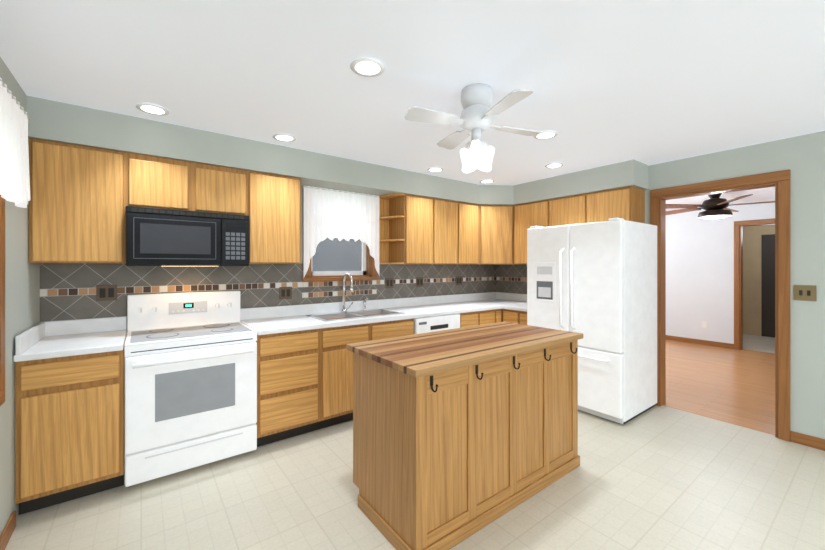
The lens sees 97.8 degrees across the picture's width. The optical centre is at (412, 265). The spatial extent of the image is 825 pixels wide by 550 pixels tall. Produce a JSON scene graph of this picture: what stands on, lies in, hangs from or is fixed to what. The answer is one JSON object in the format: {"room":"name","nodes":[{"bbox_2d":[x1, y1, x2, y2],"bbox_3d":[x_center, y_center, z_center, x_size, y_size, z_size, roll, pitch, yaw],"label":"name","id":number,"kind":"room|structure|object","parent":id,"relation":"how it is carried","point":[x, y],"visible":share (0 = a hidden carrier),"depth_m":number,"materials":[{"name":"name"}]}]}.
{"room":"kitchen","nodes":[
{"label":"kitchen","id":0,"kind":"room"},
{"bbox_2d":[0,57,39,535],"bbox_3d":[-0.402,0.185,-0.472,0.120,2.400,7.170,0,0,-37],"label":"wall","id":1,"kind":"structure","parent":0,"point":[22,294],"depth_m":1.91,"materials":[{"name":"grey paint"}]},
{"bbox_2d":[0,195,4,405],"bbox_3d":[-1.606,-0.040,1.169,0.112,1.390,1.340,0,0,-37],"label":"window","id":2,"kind":"structure","parent":1,"relation":"in","point":[2,300],"depth_m":1.70,"materials":[{"name":"brown wood"}]},
{"bbox_2d":[0,78,30,207],"bbox_3d":[-1.508,-0.522,1.237,0.036,0.485,1.530,0,0,-37],"label":"curtain","id":3,"kind":"object","parent":2,"relation":"attached to","point":[14,166],"visible":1,"depth_m":1.61,"materials":[{"name":"fabric"}]},
{"bbox_2d":[15,322,44,352],"bbox_3d":[-2.291,0.425,2.169,0.020,0.100,0.620,0,0,-37],"label":"backsplash","id":4,"kind":"structure","parent":1,"relation":"attached to","point":[26,340],"depth_m":2.08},
{"bbox_2d":[44,186,486,334],"bbox_3d":[-0.693,0.185,3.873,4.885,2.400,0.120,0,0,-37],"label":"wall","id":5,"kind":"structure","parent":0,"point":[302,188],"depth_m":3.51,"materials":[{"name":"paint"}]},
{"bbox_2d":[29,138,128,262],"bbox_3d":[-2.224,-0.397,2.430,0.458,0.753,0.338,0,0,-37],"label":"upper cabinet","id":6,"kind":"object","parent":5,"relation":"attached to","point":[82,198],"depth_m":2.29,"materials":[{"name":"brown wood"}]},
{"bbox_2d":[96,285,116,300],"bbox_3d":[-2.228,0.195,2.624,0.116,0.116,0.006,0,0,-37],"label":"electrical outlet","id":7,"kind":"object","parent":5,"relation":"attached to","point":[106,292],"visible":1,"depth_m":2.62,"materials":[{"name":"brown plastic"}]},
{"bbox_2d":[129,153,192,210],"bbox_3d":[-1.887,-0.590,2.684,0.385,0.368,0.338,0,0,-37],"label":"upper cabinet","id":8,"kind":"object","parent":5,"relation":"attached to","point":[154,182],"depth_m":2.55,"materials":[{"name":"brown wood"}]},
{"bbox_2d":[126,206,248,265],"bbox_3d":[-1.706,-0.199,2.762,0.762,0.401,0.412,0,0,-37],"label":"microwave","id":9,"kind":"object","parent":8,"relation":"attached to","point":[161,237],"visible":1,"depth_m":2.57,"materials":[{"name":"black glass"}]},
{"bbox_2d":[193,162,248,214],"bbox_3d":[-1.580,-0.590,2.916,0.385,0.368,0.338,0,0,-37],"label":"upper cabinet","id":10,"kind":"object","parent":5,"relation":"attached to","point":[216,189],"depth_m":2.78,"materials":[{"name":"brown wood"}]},
{"bbox_2d":[45,293,496,336],"bbox_3d":[-0.645,0.425,3.809,4.640,0.100,0.020,0,0,-37],"label":"backsplash","id":11,"kind":"structure","parent":5,"relation":"attached to","point":[93,325],"depth_m":3.42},
{"bbox_2d":[249,171,300,263],"bbox_3d":[-1.250,-0.397,3.164,0.440,0.753,0.338,0,0,-37],"label":"upper cabinet","id":12,"kind":"object","parent":5,"relation":"attached to","point":[274,200],"depth_m":3.02,"materials":[{"name":"brown wood"}]},
{"bbox_2d":[279,287,291,298],"bbox_3d":[-1.198,0.255,3.401,0.116,0.116,0.006,0,0,-37],"label":"electrical outlet","id":13,"kind":"object","parent":5,"relation":"attached to","point":[285,292],"visible":1,"depth_m":3.40,"materials":[{"name":"brown plastic"}]},
{"bbox_2d":[302,189,377,281],"bbox_3d":[-0.762,-0.300,3.789,0.843,0.910,0.170,0,0,-37],"label":"window","id":14,"kind":"structure","parent":5,"relation":"in","point":[367,267],"depth_m":3.82,"materials":[{"name":"brown wood"}]},
{"bbox_2d":[304,186,378,276],"bbox_3d":[-0.702,-0.320,3.697,0.848,0.900,0.032,0,0,-37],"label":"curtain","id":15,"kind":"object","parent":14,"relation":"attached to","point":[331,214],"visible":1,"depth_m":3.67,"materials":[{"name":"fabric"}]},
{"bbox_2d":[385,278,393,287],"bbox_3d":[-0.263,0.195,4.105,0.116,0.116,0.006,0,0,-37],"label":"electrical outlet","id":16,"kind":"object","parent":5,"relation":"attached to","point":[389,282],"visible":1,"depth_m":4.10,"materials":[{"name":"brown plastic"}]},
{"bbox_2d":[385,194,436,263],"bbox_3d":[-0.018,-0.397,4.093,0.397,0.753,0.338,0,0,-37],"label":"upper cabinet","id":17,"kind":"object","parent":5,"relation":"attached to","point":[410,220],"depth_m":3.97,"materials":[{"name":"brown wood"}]},
{"bbox_2d":[416,277,422,286],"bbox_3d":[0.088,0.195,4.370,0.116,0.116,0.006,0,0,-37],"label":"electrical outlet","id":18,"kind":"object","parent":5,"relation":"attached to","point":[419,281],"visible":1,"depth_m":4.37,"materials":[{"name":"plastic"}]},
{"bbox_2d":[437,199,460,263],"bbox_3d":[0.294,-0.397,4.328,0.385,0.753,0.338,0,0,-37],"label":"upper cabinet","id":19,"kind":"object","parent":5,"relation":"attached to","point":[448,212],"depth_m":4.21,"materials":[{"name":"brown wood"}]},
{"bbox_2d":[456,276,461,284],"bbox_3d":[0.615,0.195,4.767,0.116,0.116,0.006,0,0,-37],"label":"electrical outlet","id":20,"kind":"object","parent":5,"relation":"attached to","point":[458,280],"visible":1,"depth_m":4.76,"materials":[{"name":"brown plastic"}]},
{"bbox_2d":[461,202,480,264],"bbox_3d":[0.595,-0.397,4.555,0.367,0.753,0.338,0,0,-37],"label":"upper cabinet","id":21,"kind":"object","parent":5,"relation":"attached to","point":[470,213],"depth_m":4.44,"materials":[{"name":"brown wood"}]},
{"bbox_2d":[481,205,512,264],"bbox_3d":[1.091,-0.397,4.781,0.698,0.753,0.573,0,0,-37],"label":"upper cabinet","id":22,"kind":"object","parent":5,"relation":"attached to","point":[496,220],"depth_m":4.54,"materials":[{"name":"brown wood"}]},
{"bbox_2d":[0,0,824,210],"bbox_3d":[3.756,-1.065,3.519,11.565,0.100,8.540,0,0,-37],"label":"ceiling","id":23,"kind":"structure","parent":0,"point":[646,82],"depth_m":1.88,"materials":[{"name":"white paint"}]},
{"bbox_2d":[136,103,168,114],"bbox_3d":[-1.673,-1.008,2.320,0.176,0.007,0.176,0,0,-37],"label":"recessed light","id":24,"kind":"object","parent":23,"relation":"in","point":[153,109],"visible":0.96,"depth_m":2.31,"materials":[{"name":"white"}]},
{"bbox_2d":[272,133,295,141],"bbox_3d":[-1.008,-1.008,2.834,0.176,0.007,0.176,0,0,-37],"label":"recessed light","id":25,"kind":"object","parent":23,"relation":"in","point":[284,137],"visible":0.98,"depth_m":2.82,"materials":[{"name":"white"}]},
{"bbox_2d":[27,96,648,204],"bbox_3d":[-0.061,-0.895,3.034,4.645,0.240,1.980,0,0,-37],"label":"soffit","id":26,"kind":"structure","parent":23,"relation":"attached to","point":[56,121],"depth_m":3.06,"materials":[{"name":"paint"}]},
{"bbox_2d":[350,57,384,76],"bbox_3d":[-0.228,-1.008,1.831,0.176,0.007,0.176,0,0,-37],"label":"recessed light","id":27,"kind":"object","parent":23,"relation":"in","point":[367,67],"visible":1,"depth_m":1.83,"materials":[{"name":"white"}]},
{"bbox_2d":[427,167,443,171],"bbox_3d":[0.237,-1.008,3.773,0.176,0.007,0.176,0,0,-37],"label":"recessed light","id":28,"kind":"object","parent":23,"relation":"in","point":[435,169],"visible":1,"depth_m":3.76,"materials":[{"name":"white"}]},
{"bbox_2d":[404,83,540,172],"bbox_3d":[0.371,-0.783,2.083,0.671,0.459,0.671,0,0,24],"label":"ceiling fan","id":29,"kind":"object","parent":23,"relation":"hanging from","point":[476,119],"visible":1,"depth_m":2.01,"materials":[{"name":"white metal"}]},
{"bbox_2d":[480,179,493,182],"bbox_3d":[0.888,-1.008,4.288,0.176,0.007,0.176,0,0,-37],"label":"recessed light","id":30,"kind":"object","parent":23,"relation":"in","point":[487,181],"visible":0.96,"depth_m":4.29,"materials":[{"name":"white"}]},
{"bbox_2d":[533,131,557,138],"bbox_3d":[1.026,-1.008,2.776,0.176,0.007,0.176,0,0,-37],"label":"recessed light","id":31,"kind":"object","parent":23,"relation":"in","point":[547,134],"visible":0.94,"depth_m":2.78,"materials":[{"name":"white"}]},
{"bbox_2d":[545,163,563,167],"bbox_3d":[1.422,-1.008,3.613,0.176,0.007,0.176,0,0,-37],"label":"recessed light","id":32,"kind":"object","parent":23,"relation":"in","point":[553,165],"visible":0.98,"depth_m":3.61,"materials":[{"name":"white"}]},
{"bbox_2d":[666,193,774,218],"bbox_3d":[3.941,-0.814,4.664,1.383,0.398,1.438,0,0,-37],"label":"ceiling fan","id":33,"kind":"object","parent":23,"relation":"hanging from","point":[714,206],"visible":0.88,"depth_m":4.58,"materials":[{"name":"brown metal"}]},
{"bbox_2d":[5,334,824,549],"bbox_3d":[3.756,1.415,3.519,11.565,0.060,8.540,0,0,-37],"label":"floor","id":34,"kind":"structure","parent":0,"point":[662,477],"depth_m":2.17,"materials":[{"name":"tile"}]},
{"bbox_2d":[14,333,126,514],"bbox_3d":[-2.135,0.949,2.310,0.456,0.872,0.618,0,0,-37],"label":"base cabinet","id":35,"kind":"object","parent":34,"relation":"on","point":[69,410],"depth_m":2.06,"materials":[{"name":"brown wood"}]},
{"bbox_2d":[13,329,126,360],"bbox_3d":[-2.129,0.493,2.302,0.456,0.037,0.638,0,0,-37],"label":"countertop","id":36,"kind":"structure","parent":35,"relation":"on","point":[69,344],"depth_m":2.16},
{"bbox_2d":[125,291,256,486],"bbox_3d":[-1.615,0.799,2.641,0.762,1.171,0.698,0,0,-37],"label":"stove","id":37,"kind":"object","parent":34,"relation":"on","point":[190,380],"visible":1,"depth_m":2.44,"materials":[{"name":"metal"}]},
{"bbox_2d":[240,321,320,446],"bbox_3d":[-1.139,0.949,3.061,0.490,0.872,0.618,0,0,-37],"label":"base cabinet","id":38,"kind":"object","parent":34,"relation":"on","point":[288,364],"depth_m":2.81,"materials":[{"name":"brown wood"}]},
{"bbox_2d":[241,297,524,336],"bbox_3d":[0.033,0.493,3.931,3.410,0.037,0.638,0,0,-37],"label":"countertop","id":39,"kind":"structure","parent":38,"relation":"on","point":[263,326],"depth_m":3.44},
{"bbox_2d":[341,273,367,313],"bbox_3d":[-0.554,0.270,3.653,0.288,0.406,0.214,0,0,-37],"label":"faucet","id":40,"kind":"object","parent":39,"relation":"on","point":[343,311],"depth_m":3.63,"materials":[{"name":"silver metal"}]},
{"bbox_2d":[305,308,404,342],"bbox_3d":[-0.551,0.570,3.523,0.844,0.197,0.454,0,0,-37],"label":"sink","id":41,"kind":"object","parent":39,"relation":"in","point":[343,315],"depth_m":3.57,"materials":[{"name":"silver metal"}]},
{"bbox_2d":[321,313,372,428],"bbox_3d":[-0.754,0.949,3.350,0.473,0.872,0.618,0,0,-37],"label":"base cabinet","id":42,"kind":"object","parent":34,"relation":"on","point":[336,361],"depth_m":3.07,"materials":[{"name":"brown wood"}]},
{"bbox_2d":[345,313,416,339],"bbox_3d":[-0.362,0.949,3.645,0.508,0.872,0.618,0,0,-37],"label":"base cabinet","id":43,"kind":"object","parent":34,"relation":"on","point":[383,329],"depth_m":3.42,"materials":[{"name":"brown wood"}]},
{"bbox_2d":[414,314,459,333],"bbox_3d":[0.105,0.941,3.957,0.602,0.848,0.586,0,0,-37],"label":"dishwasher","id":44,"kind":"object","parent":34,"relation":"on","point":[434,323],"visible":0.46,"depth_m":3.70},
{"bbox_2d":[449,313,480,327],"bbox_3d":[0.451,0.949,4.259,0.304,0.872,0.618,0,0,-37],"label":"base cabinet","id":45,"kind":"object","parent":34,"relation":"on","point":[466,319],"depth_m":4.01,"materials":[{"name":"brown wood"}]},
{"bbox_2d":[349,338,582,549],"bbox_3d":[0.404,0.943,2.309,1.438,0.885,0.679,0,0,-37],"label":"kitchen island","id":46,"kind":"object","parent":34,"relation":"on","point":[460,435],"depth_m":1.92,"materials":[{"name":"brown wood"}]},
{"bbox_2d":[346,322,582,377],"bbox_3d":[0.391,0.482,2.311,1.456,0.034,0.680,0,0,-37],"label":"island countertop","id":47,"kind":"structure","parent":46,"relation":"on","point":[415,354],"depth_m":2.11,"materials":[{"name":"brown wood"}]},
{"bbox_2d":[481,309,496,324],"bbox_3d":[0.683,0.949,4.433,0.276,0.872,0.618,0,0,-37],"label":"base cabinet","id":48,"kind":"object","parent":34,"relation":"on","point":[490,315],"depth_m":4.21,"materials":[{"name":"brown wood"}]},
{"bbox_2d":[501,309,516,322],"bbox_3d":[1.392,0.949,4.440,0.627,0.872,0.265,0,0,-37],"label":"base cabinet","id":49,"kind":"object","parent":34,"relation":"on","point":[507,315],"depth_m":4.26,"materials":[{"name":"brown wood"}]},
{"bbox_2d":[501,301,526,312],"bbox_3d":[1.471,0.493,4.319,0.647,0.037,0.473,0,0,-37],"label":"countertop","id":50,"kind":"structure","parent":49,"relation":"on","point":[520,308],"depth_m":4.22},
{"bbox_2d":[517,313,526,324],"bbox_3d":[1.547,0.949,4.235,0.627,0.872,0.248,0,0,-37],"label":"base cabinet","id":51,"kind":"object","parent":34,"relation":"on","point":[521,317],"depth_m":4.10,"materials":[{"name":"brown wood"}]},
{"bbox_2d":[527,218,656,423],"bbox_3d":[1.793,0.483,3.668,0.870,1.803,0.941,0,0,-37],"label":"fridge","id":52,"kind":"object","parent":34,"relation":"on","point":[595,283],"visible":0.77,"depth_m":3.30,"materials":[{"name":"white metal"}]},
{"bbox_2d":[516,131,824,438],"bbox_3d":[2.991,0.185,2.943,0.120,2.400,8.540,0,0,-37],"label":"wall","id":53,"kind":"structure","parent":0,"point":[802,158],"depth_m":2.80,"materials":[{"name":"paint"}]},
{"bbox_2d":[0,169,824,549],"bbox_3d":[2.656,0.311,2.690,8.570,2.147,8.300,0,0,-37],"label":"trim","id":54,"kind":"structure","parent":53,"relation":"attached to","point":[66,291],"depth_m":3.17,"materials":[{"name":"brown wood"}]},
{"bbox_2d":[497,293,526,300],"bbox_3d":[1.529,0.425,4.751,0.019,0.100,1.093,0,0,-37],"label":"backsplash","id":55,"kind":"structure","parent":53,"relation":"attached to","point":[500,296],"depth_m":4.95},
{"bbox_2d":[513,199,548,264],"bbox_3d":[1.556,-0.397,4.463,0.338,0.753,0.495,0,0,-37],"label":"upper cabinet","id":56,"kind":"object","parent":53,"relation":"attached to","point":[525,215],"depth_m":4.42,"materials":[{"name":"brown wood"}]},
{"bbox_2d":[549,194,584,226],"bbox_3d":[1.837,-0.590,4.090,0.338,0.368,0.438,0,0,-37],"label":"upper cabinet","id":57,"kind":"object","parent":53,"relation":"attached to","point":[568,210],"depth_m":3.98,"materials":[{"name":"brown wood"}]},
{"bbox_2d":[585,186,644,222],"bbox_3d":[2.100,-0.590,3.741,0.338,0.368,0.437,0,0,-37],"label":"upper cabinet","id":58,"kind":"object","parent":53,"relation":"attached to","point":[627,203],"depth_m":3.60,"materials":[{"name":"brown wood"}]},
{"bbox_2d":[794,285,815,300],"bbox_3d":[3.030,0.208,2.780,0.010,0.120,0.120,0,0,-37],"label":"switch plate","id":59,"kind":"object","parent":53,"relation":"attached to","point":[804,292],"visible":1,"depth_m":2.78,"materials":[{"name":"gold metal"}]},
{"bbox_2d":[666,202,774,343],"bbox_3d":[6.026,0.185,5.230,0.120,2.400,8.300,0,0,-37],"label":"wall","id":60,"kind":"structure","parent":0,"point":[699,270],"depth_m":6.34,"materials":[{"name":"white paint"}]},
{"bbox_2d":[702,321,706,327],"bbox_3d":[5.123,1.030,6.321,0.006,0.110,0.070,0,0,-37],"label":"outlet","id":61,"kind":"object","parent":60,"relation":"attached to","point":[704,324],"visible":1,"depth_m":6.32,"materials":[{"name":"white plastic"}]},
{"bbox_2d":[743,225,774,337],"bbox_3d":[7.106,0.185,6.920,0.120,2.400,4.500,0,0,-37],"label":"wall","id":62,"kind":"structure","parent":0,"point":[758,280],"depth_m":7.12,"materials":[{"name":"beige paint"}]},
{"label":"outside","id":63,"kind":"structure","parent":0,"visible":0},
{"bbox_3d":[-6.018,1.575,7.986,60.000,0.220,60.000,0,0,-37],"label":"ground","id":64,"kind":"structure","parent":63,"visible":0},
{"bbox_2d":[313,238,361,270],"bbox_3d":[-6.190,-0.225,11.538,12.800,3.380,7.820,0,0,-37],"label":"house","id":65,"kind":"structure","parent":64,"relation":"on","point":[334,253],"depth_m":10.87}
]}

